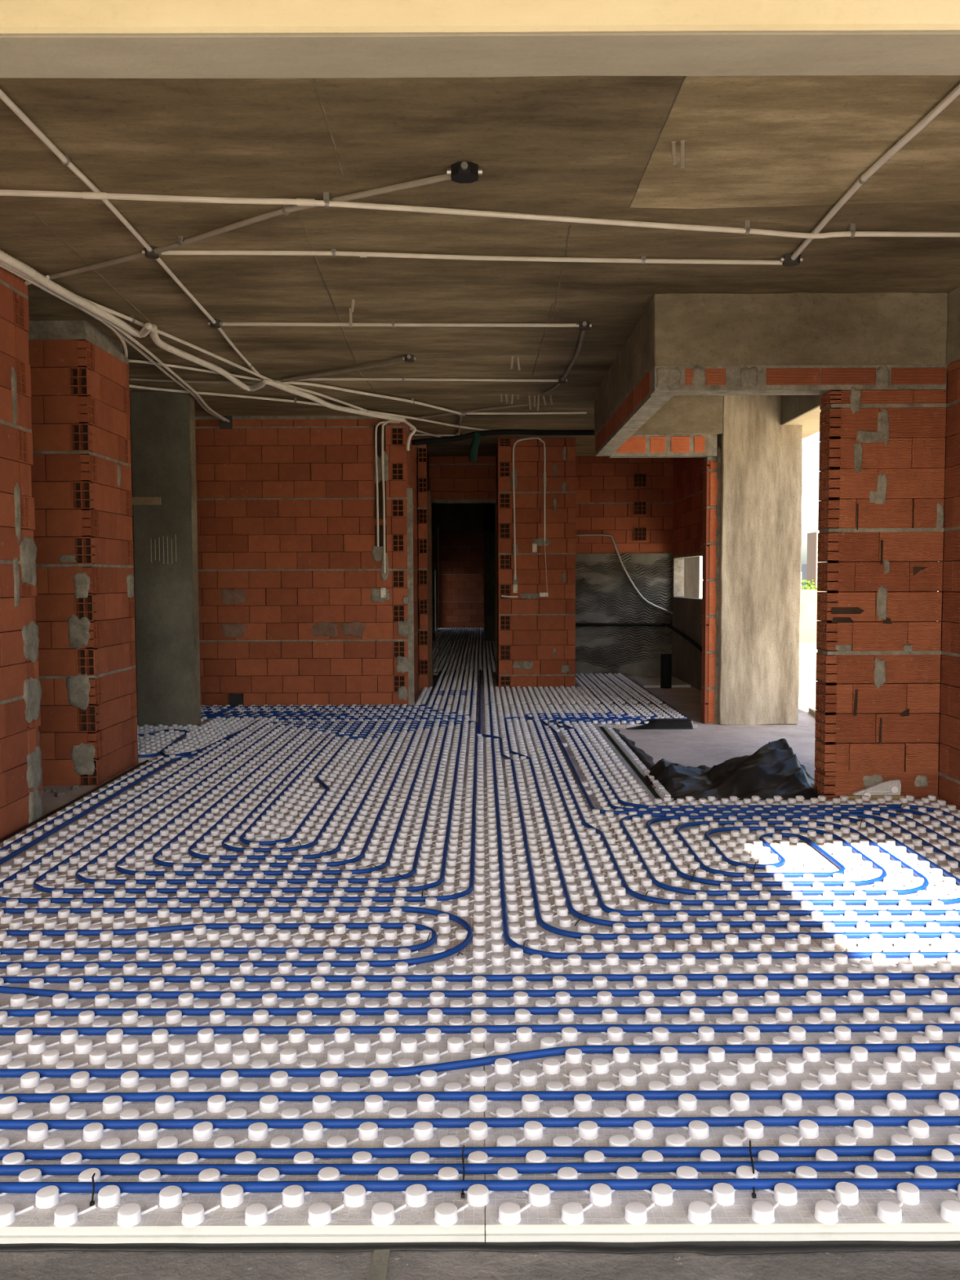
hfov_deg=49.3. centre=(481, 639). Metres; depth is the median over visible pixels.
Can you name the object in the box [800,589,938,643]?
parapet
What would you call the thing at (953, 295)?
concrete beam
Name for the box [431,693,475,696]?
pipe
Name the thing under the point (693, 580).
window
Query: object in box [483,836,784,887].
board
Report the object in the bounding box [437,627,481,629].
board
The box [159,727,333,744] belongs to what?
board
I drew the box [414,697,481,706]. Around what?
board
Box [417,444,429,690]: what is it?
wall
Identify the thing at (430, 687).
board
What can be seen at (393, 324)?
conduit
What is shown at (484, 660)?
board
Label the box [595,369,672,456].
wall
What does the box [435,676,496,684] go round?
board
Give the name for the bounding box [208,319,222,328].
junction box
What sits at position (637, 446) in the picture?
wall
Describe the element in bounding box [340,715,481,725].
board
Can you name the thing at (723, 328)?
concrete beam
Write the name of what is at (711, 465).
wall
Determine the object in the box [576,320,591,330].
junction box
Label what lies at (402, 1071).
pipe
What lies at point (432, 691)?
pipe
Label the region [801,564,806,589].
apartment tower
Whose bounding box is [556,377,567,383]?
junction box
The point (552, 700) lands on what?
board
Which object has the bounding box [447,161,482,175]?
socket
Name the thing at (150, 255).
junction box
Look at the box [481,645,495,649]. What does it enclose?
board
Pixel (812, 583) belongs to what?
tree
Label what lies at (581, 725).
board
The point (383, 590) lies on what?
box
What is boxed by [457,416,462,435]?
conduit
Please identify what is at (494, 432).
insulated pipe
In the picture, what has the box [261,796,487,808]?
board
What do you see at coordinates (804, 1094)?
pipe
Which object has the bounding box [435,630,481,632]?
board
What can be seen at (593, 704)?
board
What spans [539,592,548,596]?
box
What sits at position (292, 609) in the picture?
wall
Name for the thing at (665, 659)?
drain pipe
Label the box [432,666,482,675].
board
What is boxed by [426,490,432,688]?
door frame
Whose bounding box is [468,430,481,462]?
insulated pipe
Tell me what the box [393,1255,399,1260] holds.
chunk
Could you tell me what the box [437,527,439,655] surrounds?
conduit
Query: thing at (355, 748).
board
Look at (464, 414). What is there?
junction box
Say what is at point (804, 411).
beam
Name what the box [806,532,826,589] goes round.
apartment tower
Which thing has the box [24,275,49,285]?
conduit
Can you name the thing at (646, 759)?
roof membrane
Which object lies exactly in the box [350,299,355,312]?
hanging rod
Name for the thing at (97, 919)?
board
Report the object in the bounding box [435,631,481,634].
board
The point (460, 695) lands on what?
pipe
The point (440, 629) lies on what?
board
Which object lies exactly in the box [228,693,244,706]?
box
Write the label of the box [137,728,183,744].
board
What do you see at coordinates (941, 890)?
board
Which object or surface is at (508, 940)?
pipe
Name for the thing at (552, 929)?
pipe
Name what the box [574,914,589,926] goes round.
cable tie
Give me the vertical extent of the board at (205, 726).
0.060 m
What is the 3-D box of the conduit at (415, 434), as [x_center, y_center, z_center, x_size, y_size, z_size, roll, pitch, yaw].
[-0.554,-2.372,12.110,0.618,0.020,0.020,-1,3,-7]
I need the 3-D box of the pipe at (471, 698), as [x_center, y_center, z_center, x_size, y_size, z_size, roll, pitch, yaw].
[-1.870,0.585,12.522,3.551,0.023,5.120,0,3,0]
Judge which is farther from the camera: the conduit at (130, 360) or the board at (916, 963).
the conduit at (130, 360)
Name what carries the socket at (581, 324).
attached to the junction box at (583, 325)
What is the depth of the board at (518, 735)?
8.77 m
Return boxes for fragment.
[852,778,901,796]
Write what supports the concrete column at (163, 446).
on the floor at (709, 745)
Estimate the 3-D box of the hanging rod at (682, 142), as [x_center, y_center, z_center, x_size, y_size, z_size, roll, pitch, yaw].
[0.774,-1.870,4.021,0.018,0.112,0.028,0,3,0]
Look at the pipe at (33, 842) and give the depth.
5.94 m
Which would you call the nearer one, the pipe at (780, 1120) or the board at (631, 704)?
the pipe at (780, 1120)
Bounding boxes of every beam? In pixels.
[0,31,959,77]
[594,304,648,435]
[648,291,947,372]
[780,395,821,438]
[946,285,959,368]
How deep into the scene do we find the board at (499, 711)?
10.39 m
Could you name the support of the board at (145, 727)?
on the floor at (709, 745)
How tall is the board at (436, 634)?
0.060 m
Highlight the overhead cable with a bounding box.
[802,473,818,483]
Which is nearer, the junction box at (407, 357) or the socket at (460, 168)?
the socket at (460, 168)
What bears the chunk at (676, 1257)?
on the threshold slab
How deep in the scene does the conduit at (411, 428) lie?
11.75 m
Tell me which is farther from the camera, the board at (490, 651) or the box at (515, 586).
the board at (490, 651)
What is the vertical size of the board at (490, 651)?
0.060 m
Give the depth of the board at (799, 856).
4.89 m
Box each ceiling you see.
[0,74,959,457]
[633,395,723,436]
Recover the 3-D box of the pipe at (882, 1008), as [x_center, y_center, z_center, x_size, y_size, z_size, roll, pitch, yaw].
[0.168,1.125,3.178,5.056,0.022,0.024,0,3,0]
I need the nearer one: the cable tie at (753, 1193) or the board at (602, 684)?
the cable tie at (753, 1193)
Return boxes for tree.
[800,579,816,589]
[800,579,817,589]
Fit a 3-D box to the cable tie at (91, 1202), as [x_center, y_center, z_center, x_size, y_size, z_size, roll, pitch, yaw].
[-0.833,1.178,2.248,0.010,0.035,0.077,-1,3,-15]
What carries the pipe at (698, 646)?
attached to the wall at (687, 482)
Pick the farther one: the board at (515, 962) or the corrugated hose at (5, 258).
the corrugated hose at (5, 258)
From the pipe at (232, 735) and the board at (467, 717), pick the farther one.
the board at (467, 717)
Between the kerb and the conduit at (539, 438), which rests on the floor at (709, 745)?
the kerb
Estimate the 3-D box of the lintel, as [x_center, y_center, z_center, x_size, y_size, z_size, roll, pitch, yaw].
[-0.208,-1.915,14.483,1.200,0.050,0.180,0,3,0]
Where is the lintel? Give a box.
[431,499,496,503]
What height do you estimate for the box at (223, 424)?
0.130 m
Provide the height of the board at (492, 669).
0.060 m
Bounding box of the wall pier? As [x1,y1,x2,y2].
[813,386,946,799]
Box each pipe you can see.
[0,720,477,903]
[0,744,211,864]
[0,751,167,850]
[0,906,473,968]
[0,922,437,955]
[0,973,959,983]
[0,986,959,998]
[0,1004,959,1016]
[0,1023,959,1035]
[0,1043,959,1077]
[0,1089,959,1102]
[0,1115,959,1128]
[0,1145,959,1159]
[0,1160,959,1175]
[0,1177,959,1193]
[135,714,347,716]
[137,728,188,757]
[164,726,248,757]
[200,669,465,715]
[200,669,474,718]
[200,711,324,713]
[201,671,440,708]
[202,670,446,711]
[204,670,456,712]
[274,717,465,719]
[411,429,595,445]
[431,691,475,693]
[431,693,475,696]
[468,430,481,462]
[478,669,959,939]
[486,669,959,959]
[503,673,959,927]
[524,673,959,915]
[575,622,702,652]
[660,653,671,688]
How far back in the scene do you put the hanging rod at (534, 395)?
9.61 m
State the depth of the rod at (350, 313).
6.51 m
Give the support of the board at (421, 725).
on the floor at (709, 745)
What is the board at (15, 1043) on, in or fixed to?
on the floor at (709, 745)
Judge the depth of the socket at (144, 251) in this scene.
5.28 m
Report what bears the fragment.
on the floor at (709, 745)
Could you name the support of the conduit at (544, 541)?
attached to the wall at (535, 634)
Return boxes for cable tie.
[89,1173,95,1206]
[460,1145,465,1198]
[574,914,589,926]
[749,1140,756,1198]
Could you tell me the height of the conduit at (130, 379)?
0.020 m
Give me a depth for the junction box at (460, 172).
4.25 m
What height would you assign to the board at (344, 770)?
0.061 m
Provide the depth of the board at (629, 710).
10.33 m
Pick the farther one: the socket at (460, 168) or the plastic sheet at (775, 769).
the plastic sheet at (775, 769)
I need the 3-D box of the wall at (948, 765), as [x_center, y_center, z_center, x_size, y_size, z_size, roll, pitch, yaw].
[2.859,-0.207,4.370,0.190,2.630,4.191,0,3,0]
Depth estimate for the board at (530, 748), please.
8.10 m
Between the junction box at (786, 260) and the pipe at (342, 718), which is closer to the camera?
the junction box at (786, 260)
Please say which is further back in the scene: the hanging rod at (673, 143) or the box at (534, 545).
the box at (534, 545)
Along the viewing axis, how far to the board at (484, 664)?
15.88 m
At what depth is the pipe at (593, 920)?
4.78 m
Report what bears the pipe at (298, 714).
on the board at (335, 711)
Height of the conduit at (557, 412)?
0.022 m
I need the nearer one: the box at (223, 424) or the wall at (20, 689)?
the wall at (20, 689)
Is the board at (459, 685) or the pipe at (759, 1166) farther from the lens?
the board at (459, 685)
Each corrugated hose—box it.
[0,249,152,337]
[149,324,405,422]
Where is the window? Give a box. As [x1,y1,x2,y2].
[684,555,702,598]
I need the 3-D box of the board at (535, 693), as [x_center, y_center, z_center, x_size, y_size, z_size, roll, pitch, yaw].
[0.666,0.627,11.950,1.318,0.060,0.788,0,3,0]
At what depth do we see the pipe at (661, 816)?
4.77 m
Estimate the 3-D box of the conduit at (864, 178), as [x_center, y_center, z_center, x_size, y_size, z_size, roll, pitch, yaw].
[1.612,-1.927,4.430,0.074,0.043,2.094,0,3,0]
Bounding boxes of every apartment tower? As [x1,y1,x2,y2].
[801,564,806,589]
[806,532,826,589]
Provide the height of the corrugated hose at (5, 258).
0.052 m
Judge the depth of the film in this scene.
7.58 m
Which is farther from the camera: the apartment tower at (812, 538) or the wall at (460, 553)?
the apartment tower at (812, 538)
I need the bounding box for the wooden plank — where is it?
[808,707,816,717]
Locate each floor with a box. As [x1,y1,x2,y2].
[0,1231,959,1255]
[41,630,938,1230]
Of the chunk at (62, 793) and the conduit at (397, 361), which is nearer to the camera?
the chunk at (62, 793)
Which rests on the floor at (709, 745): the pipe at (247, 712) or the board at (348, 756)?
the board at (348, 756)
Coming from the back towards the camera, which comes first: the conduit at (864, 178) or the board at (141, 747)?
the board at (141, 747)
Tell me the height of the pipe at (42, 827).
0.022 m
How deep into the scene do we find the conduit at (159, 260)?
5.96 m
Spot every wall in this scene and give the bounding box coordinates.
[0,266,43,839]
[129,415,418,706]
[414,456,497,676]
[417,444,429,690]
[428,455,673,675]
[435,531,484,629]
[496,437,575,688]
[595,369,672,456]
[608,434,716,457]
[649,364,946,395]
[671,457,706,690]
[699,445,720,724]
[937,359,959,809]
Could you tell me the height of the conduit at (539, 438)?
1.249 m
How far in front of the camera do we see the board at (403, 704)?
10.84 m
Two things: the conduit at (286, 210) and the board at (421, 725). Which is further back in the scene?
the board at (421, 725)
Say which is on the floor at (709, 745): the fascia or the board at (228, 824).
the board at (228, 824)
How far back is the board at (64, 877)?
4.89 m
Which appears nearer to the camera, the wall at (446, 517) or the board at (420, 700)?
the board at (420, 700)
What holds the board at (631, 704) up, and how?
on the floor at (709, 745)
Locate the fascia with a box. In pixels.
[0,0,959,34]
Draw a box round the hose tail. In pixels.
[403,420,416,450]
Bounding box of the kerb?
[800,643,816,649]
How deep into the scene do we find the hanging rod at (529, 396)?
9.61 m
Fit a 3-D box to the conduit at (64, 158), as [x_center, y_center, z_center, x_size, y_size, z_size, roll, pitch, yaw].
[-1.653,-1.911,4.315,0.041,0.036,1.991,0,3,0]
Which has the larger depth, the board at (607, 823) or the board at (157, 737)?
the board at (157, 737)
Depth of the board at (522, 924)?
4.04 m
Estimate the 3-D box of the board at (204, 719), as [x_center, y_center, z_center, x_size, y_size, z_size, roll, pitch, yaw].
[-3.227,0.767,9.836,1.339,0.060,0.308,0,3,0]
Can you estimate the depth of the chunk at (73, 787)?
6.80 m
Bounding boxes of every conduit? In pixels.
[0,88,151,251]
[0,189,959,238]
[0,261,229,422]
[0,263,225,422]
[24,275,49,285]
[29,173,451,284]
[78,295,367,411]
[78,306,128,357]
[128,359,293,382]
[128,377,260,383]
[128,384,492,430]
[155,257,215,323]
[161,248,782,265]
[217,327,262,379]
[222,320,576,327]
[279,358,404,382]
[280,381,461,414]
[284,376,556,382]
[374,420,399,546]
[381,420,399,573]
[409,427,441,437]
[413,433,454,435]
[416,403,527,418]
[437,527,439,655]
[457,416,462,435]
[466,411,586,414]
[501,595,518,597]
[512,437,537,580]
[536,437,546,541]
[540,382,560,395]
[544,541,547,592]
[560,330,585,381]
[575,533,672,614]
[791,83,959,260]
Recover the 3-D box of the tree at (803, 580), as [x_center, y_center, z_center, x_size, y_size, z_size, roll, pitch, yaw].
[45.982,4.345,150.564,6.632,26.062,6.396,0,3,0]
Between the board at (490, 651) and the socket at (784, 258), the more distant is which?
the board at (490, 651)
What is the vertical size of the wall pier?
2.500 m
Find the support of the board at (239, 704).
on the floor at (709, 745)
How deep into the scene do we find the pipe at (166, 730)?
8.49 m
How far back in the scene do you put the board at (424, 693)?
11.89 m
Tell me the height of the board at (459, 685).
0.060 m
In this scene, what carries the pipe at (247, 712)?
on the board at (335, 711)
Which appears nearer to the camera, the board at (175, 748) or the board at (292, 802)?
the board at (292, 802)
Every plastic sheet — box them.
[625,718,693,729]
[640,737,818,799]
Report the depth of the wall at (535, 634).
12.63 m
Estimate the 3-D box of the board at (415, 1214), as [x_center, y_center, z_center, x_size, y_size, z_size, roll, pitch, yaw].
[-0.632,1.183,2.533,1.339,0.060,0.795,0,3,0]
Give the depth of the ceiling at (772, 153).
4.83 m
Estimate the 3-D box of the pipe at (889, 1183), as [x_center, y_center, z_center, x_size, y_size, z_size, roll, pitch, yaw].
[0.169,1.178,2.263,5.056,0.022,0.025,0,3,0]
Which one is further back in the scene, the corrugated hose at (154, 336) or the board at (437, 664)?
the board at (437, 664)
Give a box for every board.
[0,804,256,843]
[0,838,229,888]
[0,884,185,948]
[0,949,118,1053]
[0,1048,495,1244]
[0,1049,26,1068]
[16,946,492,1053]
[63,797,261,808]
[78,778,282,802]
[111,758,302,782]
[120,882,491,952]
[137,724,191,730]
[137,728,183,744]
[137,741,319,762]
[137,742,155,754]
[149,753,305,761]
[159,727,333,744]
[178,837,489,888]
[187,723,337,730]
[200,704,230,706]
[200,706,226,715]
[200,715,345,726]
[200,716,212,724]
[222,706,355,715]
[228,804,488,842]
[238,704,356,708]
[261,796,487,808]
[270,777,487,801]
[285,757,483,782]
[306,753,483,760]
[312,740,483,756]
[323,727,483,743]
[336,722,481,729]
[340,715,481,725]
[347,705,481,717]
[357,703,481,707]
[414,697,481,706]
[417,688,481,698]
[421,686,481,691]
[432,662,482,668]
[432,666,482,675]
[432,682,497,688]
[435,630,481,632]
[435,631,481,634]
[435,633,481,636]
[435,635,481,638]
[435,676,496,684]
[436,628,481,631]
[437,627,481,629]
[438,671,495,678]
[481,643,495,647]
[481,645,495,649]
[481,648,495,653]
[481,652,495,656]
[481,666,495,674]
[481,685,592,690]
[481,688,599,698]
[481,696,607,705]
[481,702,608,706]
[481,704,618,717]
[482,654,495,659]
[482,658,495,663]
[482,662,495,668]
[482,715,626,728]
[482,722,599,728]
[482,726,611,743]
[482,803,742,840]
[483,740,622,755]
[483,752,624,759]
[483,756,640,781]
[483,777,655,800]
[483,795,708,807]
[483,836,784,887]
[483,881,848,951]
[484,946,944,1052]
[484,1045,959,1242]
[575,672,624,677]
[575,675,633,684]
[575,681,638,688]
[592,685,643,690]
[595,688,653,697]
[603,696,663,705]
[610,702,666,706]
[612,704,681,716]
[623,714,697,728]
[632,677,690,687]
[706,795,947,805]
[717,802,959,839]
[746,835,959,885]
[792,881,959,950]
[860,946,959,1043]
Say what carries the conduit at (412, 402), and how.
attached to the ceiling at (772, 153)
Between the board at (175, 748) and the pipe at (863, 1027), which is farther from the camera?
the board at (175, 748)
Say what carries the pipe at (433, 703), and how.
on the board at (462, 711)
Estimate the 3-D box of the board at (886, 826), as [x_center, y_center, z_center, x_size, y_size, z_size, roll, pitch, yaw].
[2.020,0.989,5.674,1.405,0.061,0.791,0,3,0]
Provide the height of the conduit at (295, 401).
0.048 m
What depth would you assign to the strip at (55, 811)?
6.25 m
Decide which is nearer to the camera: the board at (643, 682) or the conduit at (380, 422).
the conduit at (380, 422)
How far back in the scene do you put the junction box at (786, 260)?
5.45 m
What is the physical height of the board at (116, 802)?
0.061 m
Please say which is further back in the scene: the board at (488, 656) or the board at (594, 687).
the board at (488, 656)
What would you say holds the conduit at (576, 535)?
attached to the wall at (628, 500)
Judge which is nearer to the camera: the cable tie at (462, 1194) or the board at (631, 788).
the cable tie at (462, 1194)
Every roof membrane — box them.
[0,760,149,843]
[612,728,655,768]
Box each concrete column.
[129,391,200,726]
[715,395,803,724]
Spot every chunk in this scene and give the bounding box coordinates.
[53,791,66,796]
[70,784,79,790]
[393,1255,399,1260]
[673,1254,680,1261]
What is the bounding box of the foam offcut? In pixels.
[844,795,905,799]
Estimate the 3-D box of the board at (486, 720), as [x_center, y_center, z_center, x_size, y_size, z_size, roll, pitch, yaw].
[0.666,0.757,9.726,1.318,0.060,0.528,0,3,0]
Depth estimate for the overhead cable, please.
39.70 m
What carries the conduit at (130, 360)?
attached to the ceiling at (772, 153)
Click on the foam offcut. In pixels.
(851, 797)
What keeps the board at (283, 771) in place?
on the floor at (709, 745)
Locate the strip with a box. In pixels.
[602,724,671,799]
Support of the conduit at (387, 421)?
attached to the wall at (292, 609)
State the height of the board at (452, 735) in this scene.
0.061 m
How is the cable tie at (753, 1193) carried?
attached to the pipe at (889, 1183)
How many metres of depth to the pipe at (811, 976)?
3.43 m
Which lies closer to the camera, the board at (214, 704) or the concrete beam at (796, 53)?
the concrete beam at (796, 53)
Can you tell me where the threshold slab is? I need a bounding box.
[0,1230,959,1279]
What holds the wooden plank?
on the floor at (709, 745)
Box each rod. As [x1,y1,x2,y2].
[349,308,351,327]
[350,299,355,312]
[510,356,514,368]
[516,356,520,370]
[528,395,531,409]
[533,395,535,407]
[537,394,539,411]
[670,141,676,164]
[680,140,685,168]
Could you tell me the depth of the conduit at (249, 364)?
7.60 m
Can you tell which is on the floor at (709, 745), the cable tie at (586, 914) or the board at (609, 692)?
the board at (609, 692)
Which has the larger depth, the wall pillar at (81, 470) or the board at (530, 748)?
the board at (530, 748)
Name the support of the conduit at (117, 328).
attached to the ceiling at (772, 153)
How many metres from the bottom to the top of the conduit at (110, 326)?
0.022 m
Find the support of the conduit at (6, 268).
attached to the ceiling at (772, 153)
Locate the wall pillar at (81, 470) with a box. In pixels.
[28,320,137,785]
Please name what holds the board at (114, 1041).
on the floor at (709, 745)
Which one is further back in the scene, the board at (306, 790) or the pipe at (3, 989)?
the board at (306, 790)
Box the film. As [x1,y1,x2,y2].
[599,726,661,799]
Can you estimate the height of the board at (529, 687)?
0.060 m
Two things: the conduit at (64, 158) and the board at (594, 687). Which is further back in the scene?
the board at (594, 687)
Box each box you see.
[142,245,161,258]
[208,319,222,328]
[219,415,232,428]
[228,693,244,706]
[380,587,386,597]
[402,354,416,362]
[447,161,482,183]
[456,410,466,416]
[513,584,517,592]
[532,543,537,551]
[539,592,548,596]
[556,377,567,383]
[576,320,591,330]
[779,253,803,266]
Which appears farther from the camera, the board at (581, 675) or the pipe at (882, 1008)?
the board at (581, 675)
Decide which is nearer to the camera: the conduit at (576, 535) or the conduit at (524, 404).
the conduit at (524, 404)
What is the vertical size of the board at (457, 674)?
0.060 m
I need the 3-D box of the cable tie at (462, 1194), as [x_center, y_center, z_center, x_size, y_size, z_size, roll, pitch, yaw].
[-0.040,1.171,2.313,0.008,0.035,0.155,0,3,0]
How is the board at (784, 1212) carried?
on the floor at (709, 745)
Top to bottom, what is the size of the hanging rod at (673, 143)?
0.094 m
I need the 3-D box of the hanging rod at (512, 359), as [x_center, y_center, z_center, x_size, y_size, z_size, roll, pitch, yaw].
[0.233,-2.104,7.937,0.027,0.100,0.028,0,3,0]
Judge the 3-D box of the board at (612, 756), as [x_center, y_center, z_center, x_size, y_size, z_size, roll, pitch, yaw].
[0.527,0.875,7.724,1.040,0.061,0.179,0,3,0]
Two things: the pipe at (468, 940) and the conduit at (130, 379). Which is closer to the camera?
the pipe at (468, 940)
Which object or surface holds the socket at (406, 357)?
attached to the junction box at (407, 357)
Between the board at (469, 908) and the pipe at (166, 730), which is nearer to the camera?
the board at (469, 908)
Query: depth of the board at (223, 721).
9.73 m
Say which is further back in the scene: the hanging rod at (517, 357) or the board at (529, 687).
the board at (529, 687)
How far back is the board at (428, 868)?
4.83 m
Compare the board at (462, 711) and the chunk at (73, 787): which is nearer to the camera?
the chunk at (73, 787)
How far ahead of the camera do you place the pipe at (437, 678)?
10.76 m
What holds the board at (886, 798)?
on the floor at (709, 745)
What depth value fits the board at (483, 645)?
20.54 m
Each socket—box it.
[142,246,161,254]
[208,320,222,325]
[402,355,416,359]
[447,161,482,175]
[576,321,591,327]
[779,255,803,262]
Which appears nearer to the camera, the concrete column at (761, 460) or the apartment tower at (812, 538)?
the concrete column at (761, 460)
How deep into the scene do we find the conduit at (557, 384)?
9.23 m
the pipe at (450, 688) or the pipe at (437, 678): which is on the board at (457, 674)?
the pipe at (450, 688)
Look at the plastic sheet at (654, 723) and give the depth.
9.45 m
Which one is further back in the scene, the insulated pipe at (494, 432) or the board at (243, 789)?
the insulated pipe at (494, 432)
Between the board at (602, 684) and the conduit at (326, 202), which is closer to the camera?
the conduit at (326, 202)
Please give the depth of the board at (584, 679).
13.46 m
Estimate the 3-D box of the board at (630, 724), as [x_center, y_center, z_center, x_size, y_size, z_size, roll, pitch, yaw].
[1.635,0.754,9.726,0.635,0.060,0.528,0,3,0]
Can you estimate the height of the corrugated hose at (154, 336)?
0.052 m
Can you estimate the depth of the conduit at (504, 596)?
12.60 m
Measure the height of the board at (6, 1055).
0.060 m
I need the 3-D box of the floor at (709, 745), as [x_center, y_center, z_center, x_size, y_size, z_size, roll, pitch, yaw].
[0.004,0.922,10.071,28.000,0.300,38.000,0,3,0]
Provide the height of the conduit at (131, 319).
0.049 m
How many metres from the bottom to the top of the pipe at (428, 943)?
0.022 m
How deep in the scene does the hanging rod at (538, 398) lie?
9.58 m
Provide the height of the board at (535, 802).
0.061 m
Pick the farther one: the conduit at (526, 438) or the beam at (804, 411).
the conduit at (526, 438)
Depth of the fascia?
2.12 m
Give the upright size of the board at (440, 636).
0.060 m
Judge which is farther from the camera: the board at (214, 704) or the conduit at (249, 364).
the board at (214, 704)
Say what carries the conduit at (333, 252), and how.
attached to the ceiling at (772, 153)
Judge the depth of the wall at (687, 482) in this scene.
13.45 m
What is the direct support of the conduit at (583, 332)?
attached to the ceiling at (772, 153)
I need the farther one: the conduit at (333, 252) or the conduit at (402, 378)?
the conduit at (402, 378)
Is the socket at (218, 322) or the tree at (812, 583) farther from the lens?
the tree at (812, 583)
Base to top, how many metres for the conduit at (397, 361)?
0.029 m
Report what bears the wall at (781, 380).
attached to the concrete beam at (723, 328)
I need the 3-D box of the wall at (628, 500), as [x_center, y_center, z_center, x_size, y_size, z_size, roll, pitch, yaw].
[0.926,-1.017,14.551,3.460,3.040,0.230,0,3,0]
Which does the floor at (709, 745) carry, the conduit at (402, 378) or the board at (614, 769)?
the board at (614, 769)
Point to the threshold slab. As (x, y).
(377, 1264)
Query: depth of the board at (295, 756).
7.70 m
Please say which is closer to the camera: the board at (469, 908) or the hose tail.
the board at (469, 908)
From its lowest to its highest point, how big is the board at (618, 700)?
0.060 m
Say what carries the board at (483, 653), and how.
on the floor at (709, 745)
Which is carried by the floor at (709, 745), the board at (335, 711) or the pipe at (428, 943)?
the board at (335, 711)
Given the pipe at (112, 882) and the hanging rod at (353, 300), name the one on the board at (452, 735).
the pipe at (112, 882)
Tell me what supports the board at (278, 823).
on the floor at (709, 745)
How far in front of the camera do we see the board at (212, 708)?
10.53 m
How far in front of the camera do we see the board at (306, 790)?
6.52 m
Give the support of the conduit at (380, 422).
attached to the wall at (292, 609)
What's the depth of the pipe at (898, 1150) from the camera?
2.38 m
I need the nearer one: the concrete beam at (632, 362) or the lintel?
the concrete beam at (632, 362)

